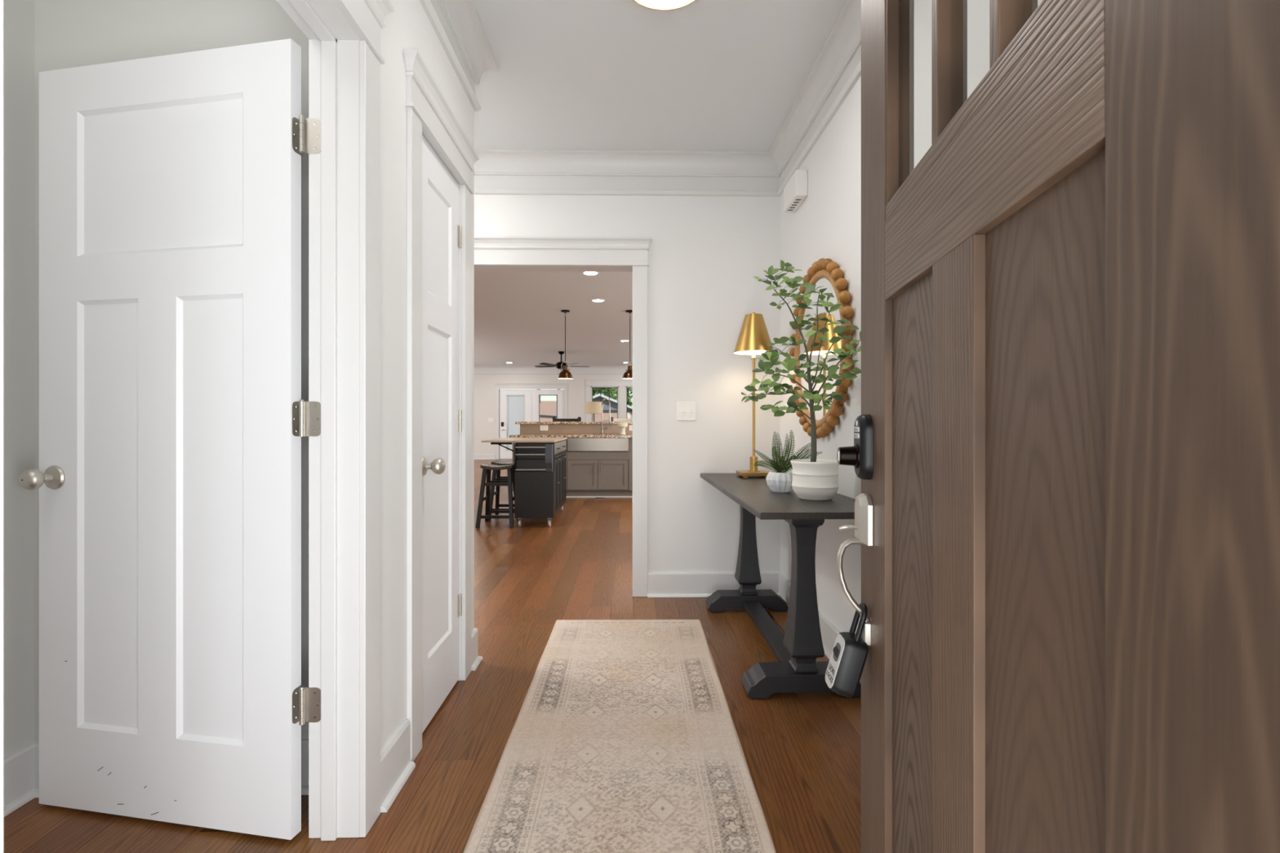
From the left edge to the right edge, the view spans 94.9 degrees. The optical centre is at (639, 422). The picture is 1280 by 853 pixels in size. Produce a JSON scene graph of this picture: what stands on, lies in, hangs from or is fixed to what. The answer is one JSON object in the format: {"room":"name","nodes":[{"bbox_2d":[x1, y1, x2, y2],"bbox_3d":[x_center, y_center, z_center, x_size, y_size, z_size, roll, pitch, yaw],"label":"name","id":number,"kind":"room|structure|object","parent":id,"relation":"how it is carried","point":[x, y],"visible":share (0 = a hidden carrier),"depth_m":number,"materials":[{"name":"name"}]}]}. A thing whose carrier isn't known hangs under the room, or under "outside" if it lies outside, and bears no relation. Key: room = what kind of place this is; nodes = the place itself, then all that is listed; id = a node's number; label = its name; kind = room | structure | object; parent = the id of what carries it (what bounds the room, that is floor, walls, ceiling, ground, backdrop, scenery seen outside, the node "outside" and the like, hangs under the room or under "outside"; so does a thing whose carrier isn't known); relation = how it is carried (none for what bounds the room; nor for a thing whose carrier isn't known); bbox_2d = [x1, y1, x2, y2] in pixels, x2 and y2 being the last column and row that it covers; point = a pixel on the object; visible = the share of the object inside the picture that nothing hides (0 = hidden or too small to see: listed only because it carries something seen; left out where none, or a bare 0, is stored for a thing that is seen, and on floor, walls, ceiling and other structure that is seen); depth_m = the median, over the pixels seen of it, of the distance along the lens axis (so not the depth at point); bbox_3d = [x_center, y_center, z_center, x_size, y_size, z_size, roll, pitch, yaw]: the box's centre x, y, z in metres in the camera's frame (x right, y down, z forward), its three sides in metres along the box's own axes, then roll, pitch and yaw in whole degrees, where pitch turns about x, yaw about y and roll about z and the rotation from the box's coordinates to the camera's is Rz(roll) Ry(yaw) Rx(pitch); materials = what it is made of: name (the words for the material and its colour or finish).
{"room":"entrance hallway","nodes":[
{"label":"entrance hallway","id":0,"kind":"room"},
{"bbox_2d":[4,0,35,757],"bbox_3d":[-1.776,-0.280,0.990,0.083,2.690,1.560,0,0,-1],"label":"wall","id":1,"kind":"structure","parent":0,"point":[19,15],"depth_m":1.65,"materials":[{"name":"paint"}]},
{"bbox_2d":[4,738,308,817],"bbox_3d":[-1.287,0.992,0.961,0.893,0.144,1.485,0,0,-1],"label":"baseboard","id":2,"kind":"structure","parent":1,"relation":"attached to","point":[21,767],"depth_m":1.65,"materials":[{"name":"paint"}]},
{"bbox_2d":[35,0,308,741],"bbox_3d":[-1.341,-0.280,1.740,0.978,2.690,0.075,0,0,-1],"label":"wall","id":3,"kind":"structure","parent":0,"point":[69,33],"depth_m":1.70,"materials":[{"name":"paint"}]},
{"bbox_2d":[380,0,474,752],"bbox_3d":[-1.971,-0.280,1.400,2.506,2.690,2.387,0,0,-1],"label":"wall","id":4,"kind":"structure","parent":0,"point":[409,26],"depth_m":1.74,"materials":[{"name":"paint"}]},
{"bbox_2d":[18,38,301,839],"bbox_3d":[-1.274,0.043,1.532,0.793,2.021,0.112,0,0,10],"label":"door","id":5,"kind":"structure","parent":4,"relation":"in","point":[168,477],"depth_m":1.55,"materials":[{"name":"paint"}]},
{"bbox_2d":[0,0,394,852],"bbox_3d":[-0.772,-0.041,1.070,0.203,2.210,1.106,0,0,-1],"label":"door frame","id":6,"kind":"structure","parent":4,"relation":"attached to","point":[340,135],"depth_m":1.50,"materials":[{"name":"paint"}]},
{"bbox_2d":[380,628,482,812],"bbox_3d":[-1.968,0.992,2.103,2.537,0.144,1.044,0,0,-1],"label":"baseboard","id":7,"kind":"structure","parent":4,"relation":"attached to","point":[396,766],"depth_m":1.72,"materials":[{"name":"paint"}]},
{"bbox_2d":[403,48,479,761],"bbox_3d":[-0.774,-0.041,2.169,0.170,2.210,0.739,0,0,-1],"label":"door frame","id":8,"kind":"structure","parent":4,"relation":"attached to","point":[429,114],"depth_m":1.91,"materials":[{"name":"paint"}]},
{"bbox_2d":[422,134,462,733],"bbox_3d":[-0.720,0.039,2.172,0.111,2.028,0.498,0,0,-1],"label":"door","id":9,"kind":"structure","parent":4,"relation":"in","point":[442,233],"depth_m":2.17,"materials":[{"name":"paint"}]},
{"bbox_2d":[4,458,861,852],"bbox_3d":[-1.400,1.125,8.827,11.500,0.120,17.500,0,0,-1],"label":"floor","id":10,"kind":"structure","parent":0,"point":[802,752],"depth_m":2.08,"materials":[{"name":"brown wood"}]},
{"bbox_2d":[475,463,520,528],"bbox_3d":[-1.475,0.750,6.146,0.382,0.628,0.427,0,0,-1],"label":"stool","id":11,"kind":"object","parent":10,"relation":"on","point":[486,468],"visible":0.86,"depth_m":6.02,"materials":[{"name":"black paint"}]},
{"bbox_2d":[488,460,522,519],"bbox_3d":[-1.483,0.750,6.616,0.382,0.628,0.427,0,0,-1],"label":"stool","id":12,"kind":"object","parent":10,"relation":"on","point":[495,473],"visible":0.48,"depth_m":6.50,"materials":[{"name":"black paint"}]},
{"bbox_2d":[480,437,567,526],"bbox_3d":[-1.239,0.624,6.526,0.750,0.882,1.252,0,0,-1],"label":"kitchen cart","id":13,"kind":"object","parent":10,"relation":"on","point":[540,463],"visible":1,"depth_m":5.95,"materials":[{"name":"black paint"}]},
{"bbox_2d":[515,450,545,451],"bbox_3d":[-1.103,0.291,5.965,0.297,0.008,0.086,0,0,-1],"label":"spice shelf","id":14,"kind":"object","parent":13,"relation":"attached to","point":[516,451],"depth_m":5.92,"materials":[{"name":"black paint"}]},
{"bbox_2d":[552,417,581,424],"bbox_3d":[-1.190,0.487,9.421,0.468,1.155,0.466,0,0,-1],"label":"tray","id":15,"kind":"object","parent":10,"relation":"on","point":[554,420],"visible":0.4,"depth_m":9.60,"materials":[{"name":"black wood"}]},
{"bbox_2d":[512,424,632,497],"bbox_3d":[-0.627,0.544,8.645,2.360,1.040,0.771,0,0,-1],"label":"base cabinet","id":16,"kind":"object","parent":10,"relation":"on","point":[588,473],"visible":0.48,"depth_m":8.30,"materials":[{"name":"grey wood"}]},
{"bbox_2d":[540,425,547,431],"bbox_3d":[-1.446,0.082,8.861,0.120,0.082,0.007,0,0,-1],"label":"outlet","id":17,"kind":"object","parent":16,"relation":"attached to","point":[543,428],"visible":1,"depth_m":8.86,"materials":[{"name":"white plastic"}]},
{"bbox_2d":[509,434,632,437],"bbox_3d":[-0.631,0.196,8.569,2.410,0.038,0.617,0,0,-1],"label":"countertop","id":18,"kind":"structure","parent":16,"relation":"on","point":[513,435],"depth_m":8.26,"materials":[{"name":"beige stone"}]},
{"bbox_2d":[567,437,628,451],"bbox_3d":[-0.595,0.311,8.509,0.865,0.192,0.475,0,0,-1],"label":"farmhouse sink","id":19,"kind":"object","parent":18,"relation":"in","point":[574,444],"visible":0.93,"depth_m":8.27,"materials":[{"name":"ceramic"}]},
{"bbox_2d":[600,398,610,434],"bbox_3d":[-0.513,-0.091,8.775,0.155,0.536,0.067,0,0,-1],"label":"kitchen faucet","id":20,"kind":"object","parent":18,"relation":"on","point":[604,399],"visible":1,"depth_m":8.77,"materials":[{"name":"metal"}]},
{"bbox_2d":[617,422,627,434],"bbox_3d":[-0.252,0.094,8.657,0.144,0.166,0.144,0,0,-1],"label":"dish","id":21,"kind":"object","parent":18,"relation":"on","point":[622,425],"visible":0.99,"depth_m":8.62,"materials":[{"name":"beige ceramic"}]},
{"bbox_2d":[617,422,627,426],"bbox_3d":[-0.252,0.040,8.657,0.144,0.058,0.144,0,0,-1],"label":"bowl","id":22,"kind":"object","parent":21,"relation":"on","point":[620,424],"depth_m":8.60,"materials":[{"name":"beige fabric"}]},
{"bbox_2d":[515,422,632,423],"bbox_3d":[-0.637,0.007,9.050,2.485,0.035,0.400,0,0,-1],"label":"bar","id":23,"kind":"object","parent":16,"relation":"on","point":[515,422],"visible":0.56,"depth_m":8.84,"materials":[{"name":"stone"}]},
{"bbox_2d":[520,424,629,434],"bbox_3d":[-0.631,0.101,8.888,2.360,0.150,0.006,0,0,-1],"label":"backsplash","id":24,"kind":"structure","parent":16,"relation":"attached to","point":[590,424],"depth_m":8.88,"materials":[{"name":"tile"}]},
{"bbox_2d":[585,401,601,424],"bbox_3d":[-1.138,0.277,14.583,0.430,1.574,0.430,0,0,-1],"label":"lamp","id":25,"kind":"object","parent":10,"relation":"on","point":[592,407],"visible":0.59,"depth_m":14.40,"materials":[{"name":"beige fabric"}]},
{"bbox_2d":[462,619,776,852],"bbox_3d":[-0.054,1.061,1.929,0.776,0.008,2.440,0,0,0],"label":"runner rug","id":26,"kind":"object","parent":10,"relation":"on","point":[623,738],"visible":1,"depth_m":1.85,"materials":[{"name":"beige fabric"}]},
{"bbox_2d":[610,417,632,424],"bbox_3d":[-0.251,0.487,9.437,0.468,1.155,0.466,0,0,-1],"label":"bar chair","id":27,"kind":"object","parent":10,"relation":"on","point":[612,420],"visible":0.17,"depth_m":9.62,"materials":[{"name":"beige wood"}]},
{"bbox_2d":[700,473,861,698],"bbox_3d":[0.622,0.685,2.793,0.469,0.755,1.565,0,0,-2],"label":"console table","id":28,"kind":"object","parent":10,"relation":"on","point":[797,651],"visible":0.94,"depth_m":2.29,"materials":[{"name":"black wood"}]},
{"bbox_2d":[733,312,773,478],"bbox_3d":[0.644,-0.158,3.321,0.226,0.930,0.226,0,0,-1],"label":"table lamp","id":29,"kind":"object","parent":28,"relation":"on","point":[753,338],"visible":0.91,"depth_m":3.27,"materials":[{"name":"aged brass"},{"name":"white frosted plastic"}]},
{"bbox_2d":[753,430,822,492],"bbox_3d":[0.661,0.170,2.608,0.332,0.273,0.141,0,0,-1],"label":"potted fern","id":30,"kind":"object","parent":28,"relation":"on","point":[779,480],"visible":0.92,"depth_m":2.59,"materials":[{"name":"green plant"}]},
{"bbox_2d":[741,259,861,500],"bbox_3d":[0.613,-0.174,2.252,0.398,0.962,0.531,0,0,-1],"label":"potted tree","id":31,"kind":"object","parent":28,"relation":"on","point":[813,479],"visible":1,"depth_m":2.30,"materials":[{"name":"green plant"}]},
{"bbox_2d":[474,374,626,458],"bbox_3d":[-1.541,-0.280,17.101,10.500,2.690,0.150,0,0,-1],"label":"wall","id":32,"kind":"structure","parent":0,"point":[484,384],"depth_m":16.98,"materials":[{"name":"paint"}]},
{"bbox_2d":[474,454,495,459],"bbox_3d":[-1.540,0.992,17.011,10.500,0.144,0.031,0,0,-1],"label":"baseboard","id":33,"kind":"structure","parent":32,"relation":"attached to","point":[476,456],"depth_m":16.96,"materials":[{"name":"paint"}]},
{"bbox_2d":[487,417,493,422],"bbox_3d":[-4.319,-0.075,16.974,0.160,0.120,0.008,0,0,-1],"label":"wall switch","id":34,"kind":"object","parent":32,"relation":"attached to","point":[489,420],"visible":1,"depth_m":16.97,"materials":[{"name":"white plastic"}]},
{"bbox_2d":[499,389,532,458],"bbox_3d":[-3.608,0.051,17.022,0.935,2.003,0.089,0,0,-1],"label":"door","id":35,"kind":"structure","parent":32,"relation":"in","point":[515,405],"depth_m":17.03,"materials":[{"name":"paint"}]},
{"bbox_2d":[494,382,568,459],"bbox_3d":[-3.134,-0.034,16.978,2.122,2.195,0.042,0,0,-1],"label":"door frame","id":36,"kind":"structure","parent":32,"relation":"attached to","point":[498,385],"depth_m":16.97,"materials":[{"name":"paint"}]},
{"bbox_2d":[532,389,564,424],"bbox_3d":[-2.664,0.051,17.055,0.937,2.003,0.055,0,0,-1],"label":"door","id":37,"kind":"structure","parent":32,"relation":"in","point":[536,393],"depth_m":17.03,"materials":[{"name":"paint"}]},
{"bbox_2d":[474,365,627,374],"bbox_3d":[-1.539,-1.507,16.981,10.500,0.234,0.090,0,0,-1],"label":"crown molding","id":38,"kind":"structure","parent":32,"relation":"attached to","point":[478,370],"depth_m":16.98,"materials":[{"name":"paint"}]},
{"bbox_2d":[584,379,632,424],"bbox_3d":[-0.518,-0.438,17.069,2.165,1.625,0.150,0,0,-1],"label":"window","id":39,"kind":"structure","parent":32,"relation":"in","point":[592,387],"depth_m":17.02,"materials":[{"name":"paint"}]},
{"bbox_2d":[625,386,632,418],"bbox_3d":[-0.019,-0.370,17.107,0.815,1.370,0.090,0,0,-1],"label":"window","id":40,"kind":"structure","parent":32,"relation":"in","point":[626,387],"depth_m":17.05,"materials":[{"name":"paint"}]},
{"bbox_2d":[474,194,780,572],"bbox_3d":[-1.140,-0.280,3.646,4.245,2.690,0.130,0,0,-1],"label":"wall","id":41,"kind":"structure","parent":0,"point":[705,254],"depth_m":3.61,"materials":[{"name":"paint"}]},
{"bbox_2d":[474,235,652,596],"bbox_3d":[-0.779,-0.029,3.631,1.703,2.187,0.172,0,0,-1],"label":"door frame","id":42,"kind":"structure","parent":41,"relation":"attached to","point":[491,253],"depth_m":3.58,"materials":[{"name":"paint"}]},
{"bbox_2d":[419,0,861,196],"bbox_3d":[-1.170,-1.507,1.900,4.125,0.234,3.360,0,0,-1],"label":"crown molding","id":43,"kind":"structure","parent":41,"relation":"attached to","point":[837,68],"depth_m":3.53,"materials":[{"name":"paint"}]},
{"bbox_2d":[676,401,696,421],"bbox_3d":[0.286,-0.068,3.597,0.116,0.116,0.016,0,0,-1],"label":"light switch","id":44,"kind":"object","parent":41,"relation":"attached to","point":[686,411],"visible":1,"depth_m":3.60,"materials":[{"name":"white plastic"}]},
{"bbox_2d":[472,0,847,366],"bbox_3d":[-1.400,-1.700,8.802,11.500,0.150,17.550,0,0,-1],"label":"ceiling","id":45,"kind":"structure","parent":0,"point":[701,75],"depth_m":2.91,"materials":[{"name":"paint"}]},
{"bbox_2d":[533,351,590,374],"bbox_3d":[-1.805,-1.352,13.518,1.289,0.544,1.226,0,0,-1],"label":"ceiling fan","id":46,"kind":"object","parent":45,"relation":"hanging from","point":[557,365],"visible":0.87,"depth_m":13.40,"materials":[{"name":"brown metal"}]},
{"bbox_2d":[557,309,573,378],"bbox_3d":[-1.084,-1.131,8.533,0.224,0.988,0.224,0,0,-1],"label":"pendant light","id":47,"kind":"object","parent":45,"relation":"hanging from","point":[564,374],"visible":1,"depth_m":8.50,"materials":[{"name":"brown metal"}]},
{"bbox_2d":[582,271,599,275],"bbox_3d":[-0.537,-1.623,6.392,0.188,0.004,0.188,0,0,-1],"label":"recessed light","id":48,"kind":"object","parent":45,"relation":"in","point":[590,273],"visible":0.78,"depth_m":6.40,"materials":[{"name":"white plastic"}]},
{"bbox_2d":[591,298,604,302],"bbox_3d":[-0.558,-1.623,7.832,0.188,0.004,0.188,0,0,-1],"label":"recessed light","id":49,"kind":"object","parent":45,"relation":"in","point":[596,300],"visible":1,"depth_m":7.84,"materials":[{"name":"white plastic"}]},
{"bbox_2d":[622,310,632,379],"bbox_3d":[-0.145,-1.131,8.549,0.224,0.988,0.224,0,0,-1],"label":"pendant light","id":50,"kind":"object","parent":45,"relation":"hanging from","point":[628,375],"visible":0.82,"depth_m":8.52,"materials":[{"name":"brown metal"}]},
{"bbox_2d":[633,0,696,10],"bbox_3d":[0.089,-1.569,2.037,0.300,0.112,0.300,0,0,-1],"label":"ceiling light","id":51,"kind":"object","parent":45,"relation":"attached to","point":[659,5],"visible":1,"depth_m":2.14,"materials":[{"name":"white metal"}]},
{"bbox_2d":[637,0,691,8],"bbox_3d":[0.089,-1.529,2.037,0.288,0.032,0.288,0,0,-1],"label":"diffuser","id":52,"kind":"object","parent":51,"relation":"attached to","point":[646,3],"depth_m":2.14,"materials":[{"name":"white"}]},
{"bbox_2d":[765,471,792,492],"bbox_3d":[0.628,0.264,2.611,0.130,0.087,0.134,0,0,-1],"label":"pot","id":53,"kind":"object","parent":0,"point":[777,481],"depth_m":2.57,"materials":[{"name":"white ceramic"}]},
{"bbox_2d":[780,0,1042,634],"bbox_3d":[0.952,-0.280,1.937,0.120,2.690,3.360,0,0,-1],"label":"wall","id":54,"kind":"structure","parent":0,"point":[827,224],"depth_m":2.56,"materials":[{"name":"paint"}]},
{"bbox_2d":[647,572,861,684],"bbox_3d":[0.483,0.992,1.929,0.818,0.144,3.360,0,0,-1],"label":"baseboard","id":55,"kind":"structure","parent":54,"relation":"attached to","point":[660,584],"depth_m":3.59,"materials":[{"name":"paint"}]},
{"bbox_2d":[783,169,807,212],"bbox_3d":[0.840,-1.247,3.180,0.061,0.136,0.250,0,0,-1],"label":"door chime","id":56,"kind":"object","parent":54,"relation":"attached to","point":[795,191],"visible":1,"depth_m":3.10,"materials":[{"name":"white plastic"}]},
{"bbox_2d":[789,257,854,438],"bbox_3d":[0.850,-0.347,2.815,0.054,0.850,0.847,0,0,-1],"label":"round mirror","id":57,"kind":"object","parent":54,"relation":"attached to","point":[824,273],"visible":0.69,"depth_m":2.71,"materials":[{"name":"brown wood"}]},
{"bbox_2d":[798,277,841,420],"bbox_3d":[0.857,-0.347,2.815,0.008,0.671,0.671,0,0,-1],"label":"mirror glass","id":58,"kind":"object","parent":57,"relation":"attached to","point":[828,283],"depth_m":2.76,"materials":[{"name":"white"}]},
{"bbox_3d":[-1.080,-0.280,0.152,4.245,2.690,0.140,0,0,-1],"label":"wall","id":59,"kind":"structure","parent":0,"visible":0},
{"bbox_2d":[836,0,1279,852],"bbox_3d":[0.369,0.037,0.711,0.103,2.032,0.914,0,0,8],"label":"door","id":60,"kind":"structure","parent":59,"relation":"in","point":[1064,454],"depth_m":0.48,"materials":[{"name":"brown wood"}]},
{"bbox_2d":[825,603,868,697],"bbox_3d":[0.389,0.425,1.106,0.072,0.172,0.064,0,0,5],"label":"box","id":61,"kind":"object","parent":60,"relation":"hanging from","point":[848,657],"visible":1,"depth_m":1.08,"materials":[{"name":"black plastic"}]},
{"label":"outside","id":62,"kind":"structure","parent":0,"visible":0},
{"bbox_3d":[-1.338,1.440,78.614,120.000,0.450,122.750,0,0,-1],"label":"lawn","id":63,"kind":"structure","parent":62,"visible":0},
{"bbox_2d":[539,400,556,424],"bbox_3d":[-5.661,0.005,32.908,3.104,2.420,0.800,0,0,-1],"label":"wall","id":64,"kind":"structure","parent":63,"relation":"on","point":[548,409],"depth_m":32.91,"materials":[{"name":"paint"}]},
{"bbox_2d":[592,387,614,397],"bbox_3d":[-4.125,-2.588,51.922,3.784,7.622,3.790,0,0,-1],"label":"tree","id":65,"kind":"object","parent":63,"relation":"on","point":[596,391],"visible":0.07,"depth_m":51.36,"materials":[{"name":"green plant"}]},
{"bbox_2d":[592,393,632,424],"bbox_3d":[-2.772,-0.370,43.879,5.850,3.170,8.560,0,0,-1],"label":"neighbor house","id":66,"kind":"structure","parent":63,"relation":"on","point":[597,417],"depth_m":39.97,"materials":[{"name":"brick"}]},
{"bbox_2d":[605,387,632,406],"bbox_3d":[-1.282,-3.100,58.016,5.005,8.645,5.127,0,0,-1],"label":"tree","id":67,"kind":"object","parent":63,"relation":"on","point":[614,397],"visible":0.1,"depth_m":57.04,"materials":[{"name":"green plant"}]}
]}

